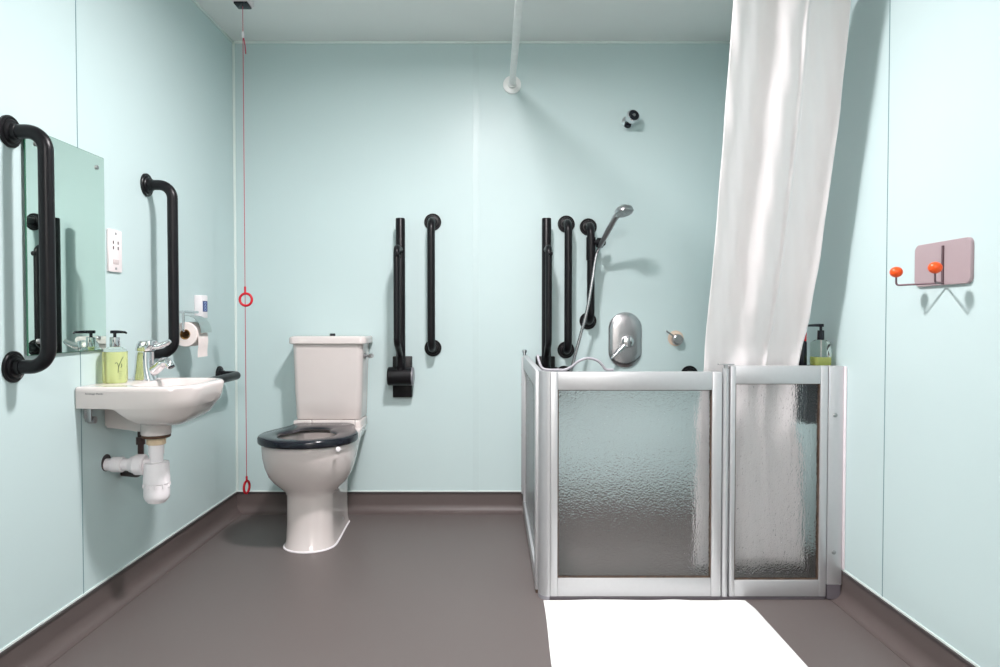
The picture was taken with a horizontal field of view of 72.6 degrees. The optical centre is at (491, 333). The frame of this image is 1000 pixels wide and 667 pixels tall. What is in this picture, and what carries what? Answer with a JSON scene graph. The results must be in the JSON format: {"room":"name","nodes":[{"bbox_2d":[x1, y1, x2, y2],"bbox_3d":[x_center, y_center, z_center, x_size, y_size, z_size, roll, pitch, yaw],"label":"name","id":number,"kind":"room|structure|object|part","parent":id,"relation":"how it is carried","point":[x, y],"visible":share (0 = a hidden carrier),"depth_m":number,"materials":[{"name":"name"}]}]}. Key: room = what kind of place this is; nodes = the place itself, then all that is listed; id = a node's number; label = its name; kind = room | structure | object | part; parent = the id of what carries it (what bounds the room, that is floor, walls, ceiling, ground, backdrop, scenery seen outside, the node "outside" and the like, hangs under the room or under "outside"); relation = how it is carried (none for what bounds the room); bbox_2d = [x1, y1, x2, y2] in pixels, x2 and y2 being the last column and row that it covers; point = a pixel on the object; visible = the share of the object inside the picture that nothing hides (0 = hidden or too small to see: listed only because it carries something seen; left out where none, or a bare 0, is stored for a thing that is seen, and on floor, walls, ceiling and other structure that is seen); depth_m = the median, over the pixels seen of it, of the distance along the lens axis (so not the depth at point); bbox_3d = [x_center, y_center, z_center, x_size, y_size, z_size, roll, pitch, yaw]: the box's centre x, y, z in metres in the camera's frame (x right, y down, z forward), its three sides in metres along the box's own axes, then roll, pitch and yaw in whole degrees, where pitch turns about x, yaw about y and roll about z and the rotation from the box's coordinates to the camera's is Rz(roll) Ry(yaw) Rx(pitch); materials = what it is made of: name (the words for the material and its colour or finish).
{"room":"accessible bathroom","nodes":[
{"label":"accessible bathroom","id":0,"kind":"room"},
{"bbox_2d":[0,0,235,649],"bbox_3d":[-1.368,-0.240,1.639,0.100,2.405,3.887,0,1,0],"label":"wall","id":1,"kind":"structure","parent":0,"point":[155,92],"depth_m":2.38,"materials":[{"name":"teal paint"}]},
{"bbox_2d":[0,115,56,382],"bbox_3d":[-1.258,-0.230,1.862,0.119,0.730,0.087,0,1,0],"label":"grab rail","id":2,"kind":"object","parent":1,"relation":"attached to","point":[14,366],"visible":1,"depth_m":1.85,"materials":[{"name":"black plastic"}]},
{"bbox_2d":[23,135,105,355],"bbox_3d":[-1.310,-0.264,2.104,0.018,0.645,0.393,0,1,0],"label":"mirror","id":3,"kind":"object","parent":1,"relation":"attached to","point":[79,173],"visible":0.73,"depth_m":2.11,"materials":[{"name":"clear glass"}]},
{"bbox_2d":[75,0,83,593],"bbox_3d":[-1.318,-0.301,2.168,0.001,2.282,0.004,0,1,0],"label":"trim","id":4,"kind":"structure","parent":1,"relation":"attached to","point":[75,0],"depth_m":2.18,"materials":[{"name":"plastic"}]},
{"bbox_2d":[107,228,121,272],"bbox_3d":[-1.313,-0.287,2.366,0.011,0.146,0.084,0,1,0],"label":"socket","id":5,"kind":"object","parent":1,"relation":"attached to","point":[114,237],"visible":1,"depth_m":2.36,"materials":[{"name":"plastic"}]},
{"bbox_2d":[0,494,241,666],"bbox_3d":[-1.296,0.912,1.665,0.044,0.100,3.687,0,1,0],"label":"baseboard","id":6,"kind":"structure","parent":1,"relation":"attached to","point":[44,647],"depth_m":2.34,"materials":[{"name":"plastic"}]},
{"bbox_2d":[75,378,223,503],"bbox_3d":[-1.137,0.371,2.326,0.369,0.411,0.356,0,1,0],"label":"basin","id":7,"kind":"object","parent":1,"relation":"attached to","point":[150,409],"visible":1,"depth_m":2.27,"materials":[{"name":"white ceramic"}]},
{"bbox_2d":[102,330,127,382],"bbox_3d":[-1.266,0.077,2.287,0.078,0.176,0.077,-1,1,-23],"label":"soap dispenser","id":8,"kind":"object","parent":7,"relation":"on","point":[114,357],"visible":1,"depth_m":2.26,"materials":[{"name":"green plastic"}]},
{"bbox_3d":[-1.135,0.236,2.324,0.364,0.142,0.355,0,1,0],"label":"bowl","id":9,"kind":"part","parent":7,"relation":"part of","materials":[{"name":"white ceramic"}]},
{"bbox_2d":[133,339,174,380],"bbox_3d":[-1.178,0.092,2.378,0.142,0.144,0.056,0,1,0],"label":"mixer tap","id":10,"kind":"object","parent":7,"relation":"on","point":[145,368],"visible":1,"depth_m":2.36,"materials":[{"name":"silver metal"}]},
{"bbox_3d":[-1.181,0.041,2.377,0.120,0.042,0.054,0,1,0],"label":"lever","id":11,"kind":"part","parent":10,"relation":"part of","materials":[{"name":"silver metal"}]},
{"bbox_3d":[-1.164,0.121,2.378,0.110,0.076,0.041,0,1,0],"label":"spout","id":12,"kind":"part","parent":10,"relation":"part of","materials":[{"name":"silver metal"}]},
{"bbox_2d":[140,424,171,436],"bbox_3d":[-1.145,0.318,2.318,0.096,0.050,0.096,0,1,0],"label":"outlet","id":13,"kind":"object","parent":7,"relation":"attached to","point":[145,430],"depth_m":2.28,"materials":[{"name":"white ceramic"}]},
{"bbox_2d":[141,434,170,438],"bbox_3d":[-1.145,0.348,2.318,0.092,0.010,0.092,0,1,0],"label":"washer","id":14,"kind":"object","parent":7,"relation":"in","point":[144,436],"depth_m":2.28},
{"bbox_2d":[140,173,178,359],"bbox_3d":[-1.258,-0.244,2.598,0.119,0.730,0.087,0,1,0],"label":"grab rail","id":15,"kind":"object","parent":1,"relation":"attached to","point":[148,185],"visible":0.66,"depth_m":2.58,"materials":[{"name":"black plastic"}]},
{"bbox_2d":[179,322,207,356],"bbox_3d":[-1.254,0.024,2.833,0.104,0.145,0.102,0,1,0],"label":"toilet roll","id":16,"kind":"object","parent":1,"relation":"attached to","point":[193,337],"visible":0.91,"depth_m":2.79,"materials":[{"name":"paper"}]},
{"bbox_2d":[179,310,211,332],"bbox_3d":[-1.254,-0.058,2.829,0.128,0.108,0.140,0,1,0],"label":"toilet roll holder","id":17,"kind":"object","parent":1,"relation":"attached to","point":[205,326],"visible":0.69,"depth_m":2.81,"materials":[{"name":"silver metal"}]},
{"bbox_3d":[-1.256,-0.047,2.827,0.010,0.084,0.129,0,1,0],"label":"roll arm","id":18,"kind":"part","parent":17,"relation":"part of","materials":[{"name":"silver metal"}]},
{"bbox_2d":[194,295,207,317],"bbox_3d":[-1.299,-0.120,3.038,0.038,0.102,0.064,0,1,0],"label":"air freshener","id":19,"kind":"object","parent":1,"relation":"attached to","point":[200,301],"visible":0.91,"depth_m":3.01,"materials":[{"name":"white plastic"}]},
{"bbox_3d":[-1.282,-0.121,3.038,0.001,0.048,0.048,0,1,0],"label":"label panel","id":20,"kind":"part","parent":19,"relation":"part of","materials":[{"name":"blue plastic"}]},
{"bbox_2d":[208,366,240,382],"bbox_3d":[-1.258,0.207,2.962,0.119,0.087,0.730,0,1,0],"label":"grab rail","id":21,"kind":"object","parent":1,"relation":"attached to","point":[227,376],"visible":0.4,"depth_m":3.18,"materials":[{"name":"black plastic"}]},
{"bbox_2d":[196,0,733,40],"bbox_3d":[-0.036,-1.492,1.610,2.763,0.100,3.887,0,1,0],"label":"ceiling","id":22,"kind":"structure","parent":0,"point":[269,20],"depth_m":3.19,"materials":[{"name":"paint"}]},
{"bbox_2d":[232,0,253,493],"bbox_3d":[-1.099,-0.377,3.022,0.076,2.194,0.076,0,1,0],"label":"pull cord","id":23,"kind":"object","parent":22,"relation":"hanging from","point":[240,4],"visible":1,"depth_m":3.02,"materials":[{"name":"red fabric"}]},
{"bbox_3d":[-1.099,-0.392,3.022,0.003,2.105,0.003,0,1,0],"label":"cord","id":24,"kind":"part","parent":23,"relation":"part of","materials":[{"name":"fabric"}]},
{"bbox_2d":[232,0,253,8],"bbox_3d":[-1.099,-1.458,2.998,0.076,0.032,0.076,0,1,0],"label":"switch","id":25,"kind":"object","parent":22,"relation":"attached to","point":[240,4],"depth_m":2.99,"materials":[{"name":"black plastic"}]},
{"bbox_2d":[48,514,909,666],"bbox_3d":[-0.036,1.012,1.667,2.763,0.100,3.887,0,1,0],"label":"floor","id":26,"kind":"structure","parent":0,"point":[395,590],"depth_m":2.33,"materials":[{"name":"plastic"}]},
{"bbox_2d":[257,333,373,553],"bbox_3d":[-0.790,0.467,3.128,0.446,0.924,0.730,0,1,0],"label":"toilet","id":27,"kind":"object","parent":26,"relation":"on","point":[312,459],"visible":1,"depth_m":3.06,"materials":[{"name":"white ceramic"}]},
{"bbox_3d":[-0.800,0.450,3.018,0.426,0.034,0.510,0,1,0],"label":"seat","id":28,"kind":"part","parent":27,"relation":"part of","materials":[{"name":"black plastic"}]},
{"bbox_3d":[-0.798,0.030,3.382,0.376,0.038,0.204,0,1,0],"label":"cistern lid","id":29,"kind":"part","parent":27,"relation":"part of","materials":[{"name":"white ceramic"}]},
{"bbox_3d":[-0.599,0.110,3.313,0.043,0.032,0.109,-1,1,-25],"label":"flush lever","id":30,"kind":"part","parent":27,"relation":"part of","materials":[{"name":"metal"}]},
{"bbox_2d":[543,599,807,666],"bbox_3d":[0.537,0.947,2.074,0.735,0.011,0.664,0,1,0],"label":"bath mat","id":31,"kind":"object","parent":26,"relation":"on","point":[581,633],"visible":1,"depth_m":2.12,"materials":[{"name":"white fabric"}]},
{"bbox_2d":[521,350,846,599],"bbox_3d":[0.696,0.499,2.941,1.096,0.869,1.115,0,1,0],"label":"shower enclosure","id":32,"kind":"object","parent":26,"relation":"on","point":[626,491],"depth_m":2.41,"materials":[{"name":"metal"}]},
{"bbox_3d":[0.171,0.522,2.965,0.005,0.678,0.908,0,1,0],"label":"glass pane","id":33,"kind":"part","parent":32,"relation":"part of","materials":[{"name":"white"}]},
{"bbox_3d":[0.171,0.522,2.965,0.027,0.798,1.000,0,1,0],"label":"panel","id":34,"kind":"part","parent":32,"relation":"part of","materials":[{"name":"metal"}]},
{"bbox_3d":[0.186,0.533,2.433,0.037,0.799,0.060,0,1,0],"label":"corner post","id":35,"kind":"part","parent":32,"relation":"part of","materials":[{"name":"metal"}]},
{"bbox_3d":[0.293,0.105,2.411,0.273,0.058,0.039,0,1,7],"label":"seal strip","id":36,"kind":"part","parent":32,"relation":"part of","materials":[{"name":"white plastic"}]},
{"bbox_3d":[0.504,0.534,2.416,0.553,0.677,0.005,0,1,0],"label":"glass pane","id":37,"kind":"part","parent":32,"relation":"part of","materials":[{"name":"white"}]},
{"bbox_3d":[0.508,0.534,2.418,0.605,0.798,0.030,0,1,0],"label":"panel","id":38,"kind":"part","parent":32,"relation":"part of","materials":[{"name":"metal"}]},
{"bbox_3d":[0.826,0.528,2.413,0.023,0.810,0.023,0,1,0],"label":"hinge post","id":39,"kind":"part","parent":32,"relation":"part of","materials":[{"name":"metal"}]},
{"bbox_3d":[0.828,0.116,2.404,0.055,0.018,0.018,0,1,0],"label":"hinge plate","id":40,"kind":"part","parent":32,"relation":"part of","materials":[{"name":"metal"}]},
{"bbox_3d":[1.009,0.526,2.416,0.308,0.706,0.005,0,1,0],"label":"glass pane","id":41,"kind":"part","parent":32,"relation":"part of","materials":[{"name":"white"}]},
{"bbox_3d":[1.012,0.523,2.418,0.343,0.819,0.030,0,1,0],"label":"door","id":42,"kind":"part","parent":32,"relation":"part of","materials":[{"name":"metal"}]},
{"bbox_2d":[235,44,729,489],"bbox_3d":[-0.036,-0.283,3.531,2.563,2.405,0.100,0,1,0],"label":"wall","id":43,"kind":"structure","parent":0,"point":[342,142],"depth_m":3.47,"materials":[{"name":"teal paint"}]},
{"bbox_2d":[232,43,238,490],"bbox_3d":[-0.036,-0.331,3.476,2.563,2.282,0.008,0,1,0],"label":"trim","id":44,"kind":"structure","parent":43,"relation":"attached to","point":[233,44],"depth_m":3.47,"materials":[{"name":"white plastic"}]},
{"bbox_2d":[237,494,522,513],"bbox_3d":[-0.036,0.871,3.486,2.563,0.100,0.044,0,1,0],"label":"baseboard","id":45,"kind":"structure","parent":43,"relation":"attached to","point":[246,503],"depth_m":3.50,"materials":[{"name":"plastic"}]},
{"bbox_2d":[387,218,414,396],"bbox_3d":[-0.459,-0.123,3.361,0.129,0.902,0.249,0,1,0],"label":"support arm","id":46,"kind":"object","parent":43,"relation":"attached to","point":[401,376],"visible":1,"depth_m":3.38,"materials":[{"name":"black plastic"}]},
{"bbox_3d":[-0.457,0.221,3.478,0.098,0.210,0.030,0,1,0],"label":"plate","id":47,"kind":"part","parent":46,"relation":"part of","materials":[{"name":"black metal"}]},
{"bbox_2d":[424,213,440,355],"bbox_3d":[-0.302,-0.246,3.423,0.087,0.730,0.119,0,1,0],"label":"grab rail","id":48,"kind":"object","parent":43,"relation":"attached to","point":[432,222],"visible":1,"depth_m":3.37,"materials":[{"name":"black plastic"}]},
{"bbox_2d":[192,0,729,43],"bbox_3d":[-0.036,-1.436,1.611,2.563,0.012,3.687,0,1,0],"label":"trim","id":49,"kind":"structure","parent":43,"relation":"attached to","point":[194,1],"depth_m":3.45,"materials":[{"name":"white plastic"}]},
{"bbox_2d":[473,44,478,490],"bbox_3d":[-0.082,-0.331,3.480,0.032,2.282,0.002,0,1,0],"label":"trim","id":50,"kind":"structure","parent":43,"relation":"attached to","point":[475,46],"depth_m":3.48,"materials":[{"name":"plastic"}]},
{"bbox_2d":[503,0,523,93],"bbox_3d":[0.650,-1.248,2.753,1.189,0.092,1.413,0,1,0],"label":"rail","id":51,"kind":"object","parent":43,"relation":"attached to","point":[511,84],"visible":1,"depth_m":3.01,"materials":[{"name":"white metal"}]},
{"bbox_3d":[0.663,-1.248,2.766,1.155,0.032,1.379,0,1,0],"label":"rail","id":52,"kind":"part","parent":51,"relation":"part of","materials":[{"name":"white metal"}]},
{"bbox_2d":[704,0,850,467],"bbox_3d":[0.954,-0.171,2.316,0.414,2.096,0.436,0,1,0],"label":"shower curtain","id":53,"kind":"object","parent":51,"relation":"hanging from","point":[787,58],"visible":0.66,"depth_m":2.29,"materials":[{"name":"white fabric"}]},
{"bbox_2d":[535,218,558,369],"bbox_3d":[0.271,-0.123,3.361,0.129,0.902,0.249,0,1,0],"label":"support arm","id":54,"kind":"object","parent":43,"relation":"attached to","point":[547,361],"visible":0.74,"depth_m":3.37,"materials":[{"name":"black plastic"}]},
{"bbox_3d":[0.272,0.221,3.478,0.098,0.210,0.030,0,1,0],"label":"plate","id":55,"kind":"part","parent":54,"relation":"part of","materials":[{"name":"black metal"}]},
{"bbox_2d":[557,215,574,357],"bbox_3d":[0.379,-0.236,3.423,0.087,0.730,0.119,0,1,0],"label":"grab rail","id":56,"kind":"object","parent":43,"relation":"attached to","point":[566,224],"visible":1,"depth_m":3.37,"materials":[{"name":"black plastic"}]},
{"bbox_2d":[579,218,605,328],"bbox_3d":[0.510,-0.303,3.411,0.096,0.567,0.161,0,1,-12],"label":"grab rail","id":57,"kind":"object","parent":43,"relation":"attached to","point":[588,226],"visible":0.92,"depth_m":3.37,"materials":[{"name":"black plastic"}]},
{"bbox_2d":[569,204,633,370],"bbox_3d":[0.513,-0.069,3.306,0.302,1.063,0.361,0,1,0],"label":"handset","id":58,"kind":"object","parent":57,"relation":"attached to","point":[624,210],"visible":0.63,"depth_m":3.33,"materials":[{"name":"metal"}]},
{"bbox_3d":[0.561,-0.498,3.261,0.036,0.172,0.205,-1,1,-23],"label":"handle","id":59,"kind":"part","parent":58,"relation":"part of","materials":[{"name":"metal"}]},
{"bbox_2d":[608,312,641,367],"bbox_3d":[0.669,0.032,3.455,0.167,0.277,0.068,0,1,0],"label":"shower valve","id":60,"kind":"object","parent":43,"relation":"attached to","point":[624,329],"visible":1,"depth_m":3.42,"materials":[{"name":"silver metal"}]},
{"bbox_3d":[0.644,0.085,3.439,0.090,0.087,0.024,0,1,-9],"label":"lever","id":61,"kind":"part","parent":60,"relation":"part of","materials":[{"name":"silver metal"}]},
{"bbox_3d":[0.690,0.041,3.451,0.062,0.062,0.044,0,1,0],"label":"knob","id":62,"kind":"part","parent":60,"relation":"part of","materials":[{"name":"silver metal"}]},
{"bbox_2d":[559,366,696,370],"bbox_3d":[0.692,0.210,3.433,0.730,0.087,0.119,0,1,0],"label":"grab rail","id":63,"kind":"object","parent":43,"relation":"attached to","point":[687,368],"visible":0.15,"depth_m":3.48,"materials":[{"name":"black plastic"}]},
{"bbox_2d":[622,109,639,127],"bbox_3d":[0.698,-1.076,3.415,0.068,0.080,0.104,0,1,-6],"label":"shower head","id":64,"kind":"object","parent":43,"relation":"attached to","point":[632,116],"visible":1,"depth_m":3.38,"materials":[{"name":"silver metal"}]},
{"bbox_2d":[666,331,683,345],"bbox_3d":[0.932,0.024,3.464,0.101,0.082,0.049,0,1,0],"label":"tap","id":65,"kind":"object","parent":43,"relation":"attached to","point":[675,338],"visible":1,"depth_m":3.46,"materials":[{"name":"metal"}]},
{"bbox_3d":[0.946,0.031,3.468,0.056,0.056,0.034,0,1,0],"label":"knob","id":66,"kind":"part","parent":65,"relation":"part of","materials":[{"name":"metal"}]},
{"bbox_2d":[807,0,999,666],"bbox_3d":[1.295,-0.240,1.639,0.100,2.405,3.887,0,1,0],"label":"wall","id":67,"kind":"structure","parent":0,"point":[940,537],"depth_m":1.97,"materials":[{"name":"paint"}]},
{"bbox_2d":[0,490,979,666],"bbox_3d":[-0.036,0.863,1.664,2.563,0.009,3.687,0,1,0],"label":"trim","id":68,"kind":"structure","parent":67,"relation":"attached to","point":[900,614],"depth_m":2.29,"materials":[{"name":"plastic"}]},
{"bbox_2d":[882,0,890,596],"bbox_3d":[1.245,-0.301,2.143,0.001,2.282,0.004,0,1,0],"label":"trim","id":69,"kind":"structure","parent":67,"relation":"attached to","point":[890,0],"depth_m":2.15,"materials":[{"name":"plastic"}]},
{"bbox_2d":[830,573,968,666],"bbox_3d":[1.223,0.912,1.665,0.044,0.100,3.687,0,1,0],"label":"baseboard","id":70,"kind":"structure","parent":67,"relation":"attached to","point":[916,649],"depth_m":2.10,"materials":[{"name":"plastic"}]},
{"bbox_2d":[889,237,973,286],"bbox_3d":[1.196,-0.193,1.873,0.099,0.121,0.234,0,1,0],"label":"coat hook","id":71,"kind":"object","parent":67,"relation":"attached to","point":[949,262],"visible":1,"depth_m":1.84,"materials":[{"name":"pink plastic"}]},
{"bbox_3d":[1.198,-0.148,1.911,0.006,0.026,0.120,-1,2,-37],"label":"hook arm","id":72,"kind":"part","parent":71,"relation":"part of"},
{"bbox_3d":[1.198,-0.146,1.823,0.006,0.026,0.108,1,2,42],"label":"hook arm","id":73,"kind":"part","parent":71,"relation":"part of"},
{"bbox_3d":[1.234,-0.188,1.862,0.007,0.106,0.007,0,1,0],"label":"rod","id":74,"kind":"part","parent":71,"relation":"part of","materials":[{"name":"silver metal"}]},
{"bbox_3d":[1.182,0.220,2.490,0.127,0.206,0.101,0,1,0],"label":"shower caddy","id":75,"kind":"object","parent":67,"relation":"attached to","visible":0},
{"bbox_2d":[799,332,806,364],"bbox_3d":[1.142,0.044,2.510,0.039,0.146,0.039,0,1,0],"label":"shampoo bottle","id":76,"kind":"object","parent":75,"relation":"on","point":[803,357],"visible":0.25,"depth_m":2.49,"materials":[{"name":"black plastic"}]},
{"bbox_2d":[808,324,831,365],"bbox_3d":[1.185,0.041,2.477,0.082,0.152,0.057,0,1,0],"label":"soap dispenser","id":77,"kind":"object","parent":75,"relation":"on","point":[820,349],"visible":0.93,"depth_m":2.45,"materials":[{"name":"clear plastic"}]}
]}

